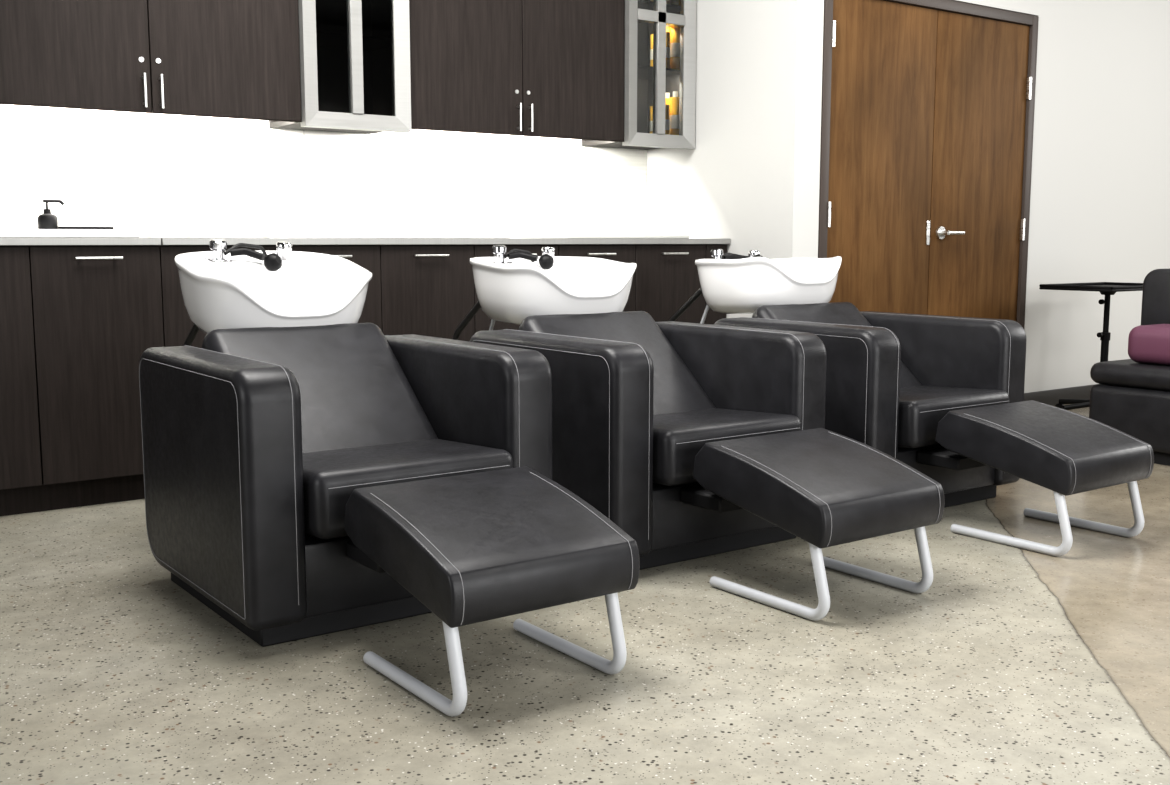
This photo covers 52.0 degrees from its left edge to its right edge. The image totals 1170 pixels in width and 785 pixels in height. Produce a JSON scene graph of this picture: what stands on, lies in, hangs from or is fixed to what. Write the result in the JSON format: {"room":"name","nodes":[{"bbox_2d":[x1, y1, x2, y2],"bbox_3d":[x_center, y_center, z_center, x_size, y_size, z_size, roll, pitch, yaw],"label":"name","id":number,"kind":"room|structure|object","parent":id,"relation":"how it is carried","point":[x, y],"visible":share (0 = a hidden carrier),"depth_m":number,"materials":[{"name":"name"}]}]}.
{"room":"hair salon","nodes":[
{"label":"hair salon","id":0,"kind":"room"},
{"bbox_2d":[0,404,1169,784],"bbox_3d":[1.826,0.649,2.522,12.200,0.100,8.270,-5,9,-36],"label":"floor","id":1,"kind":"structure","parent":0,"point":[1014,666],"depth_m":2.53,"materials":[{"name":"concrete"}]},
{"bbox_2d":[0,229,730,515],"bbox_3d":[-1.586,-0.127,4.478,5.176,0.949,0.645,-5,9,-36],"label":"base cabinet","id":2,"kind":"object","parent":1,"relation":"on","point":[80,309],"visible":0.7,"depth_m":4.12,"materials":[{"name":"brown wood"}]},
{"bbox_2d":[37,199,113,228],"bbox_3d":[-1.814,-0.631,4.261,0.243,0.106,0.100,-5,9,-36],"label":"soap dispenser","id":3,"kind":"object","parent":2,"relation":"on","point":[47,220],"visible":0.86,"depth_m":4.20,"materials":[{"name":"black plastic"}]},
{"bbox_2d":[139,239,639,716],"bbox_3d":[-0.737,0.044,3.258,0.813,0.915,2.292,-5,9,-36],"label":"chair","id":4,"kind":"object","parent":1,"relation":"on","point":[311,470],"visible":1,"depth_m":2.76,"materials":[{"name":"black leather"}]},
{"bbox_2d":[453,245,944,620],"bbox_3d":[0.072,-0.019,3.842,0.813,0.895,2.292,-5,9,-36],"label":"chair","id":5,"kind":"object","parent":1,"relation":"on","point":[695,440],"visible":0.89,"depth_m":3.31,"materials":[{"name":"black leather"}]},
{"bbox_2d":[669,249,1153,555],"bbox_3d":[0.889,-0.086,4.432,0.813,0.879,2.292,-5,9,-36],"label":"chair","id":6,"kind":"object","parent":1,"relation":"on","point":[941,396],"visible":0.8,"depth_m":3.87,"materials":[{"name":"black leather"}]},
{"bbox_2d":[1039,282,1142,409],"bbox_3d":[2.679,-0.218,6.235,0.600,0.688,0.480,-5,9,-36],"label":"tray table","id":7,"kind":"object","parent":1,"relation":"on","point":[1107,289],"visible":0.6,"depth_m":6.19,"materials":[{"name":"black plastic"}]},
{"bbox_2d":[1089,269,1169,465],"bbox_3d":[2.757,-0.116,5.026,0.912,0.790,0.862,-5,9,-36],"label":"chair","id":8,"kind":"object","parent":1,"relation":"on","point":[1131,396],"visible":0.96,"depth_m":4.97,"materials":[{"name":"black leather"}]},
{"bbox_2d":[647,0,1169,392],"bbox_3d":[2.629,-1.609,7.235,5.070,3.200,1.190,-5,9,-36],"label":"wall","id":9,"kind":"structure","parent":0,"point":[1100,196],"depth_m":6.43,"materials":[{"name":"white paint"}]},
{"bbox_2d":[0,104,646,237],"bbox_3d":[-2.486,-0.780,4.144,6.926,0.480,0.007,-5,9,-36],"label":"backsplash","id":10,"kind":"structure","parent":9,"relation":"attached to","point":[155,175],"depth_m":5.06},
{"bbox_2d":[0,0,696,149],"bbox_3d":[-1.665,-1.482,4.417,5.176,0.946,0.375,-5,9,-36],"label":"upper cabinet","id":11,"kind":"object","parent":9,"relation":"attached to","point":[599,73],"visible":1,"depth_m":4.85,"materials":[{"name":"brown wood"}]},
{"bbox_2d":[818,0,1038,328],"bbox_3d":[1.688,-0.878,5.950,1.600,2.070,0.185,-5,9,-36],"label":"door","id":12,"kind":"structure","parent":9,"relation":"in","point":[928,106],"depth_m":5.86,"materials":[{"name":"brown wood"}]},
{"bbox_2d":[1024,384,1095,405],"bbox_3d":[2.977,-0.005,6.944,5.080,0.090,0.012,-5,9,-36],"label":"baseboard","id":13,"kind":"structure","parent":9,"relation":"attached to","point":[1050,397],"depth_m":6.69,"materials":[{"name":"grey"}]}
]}

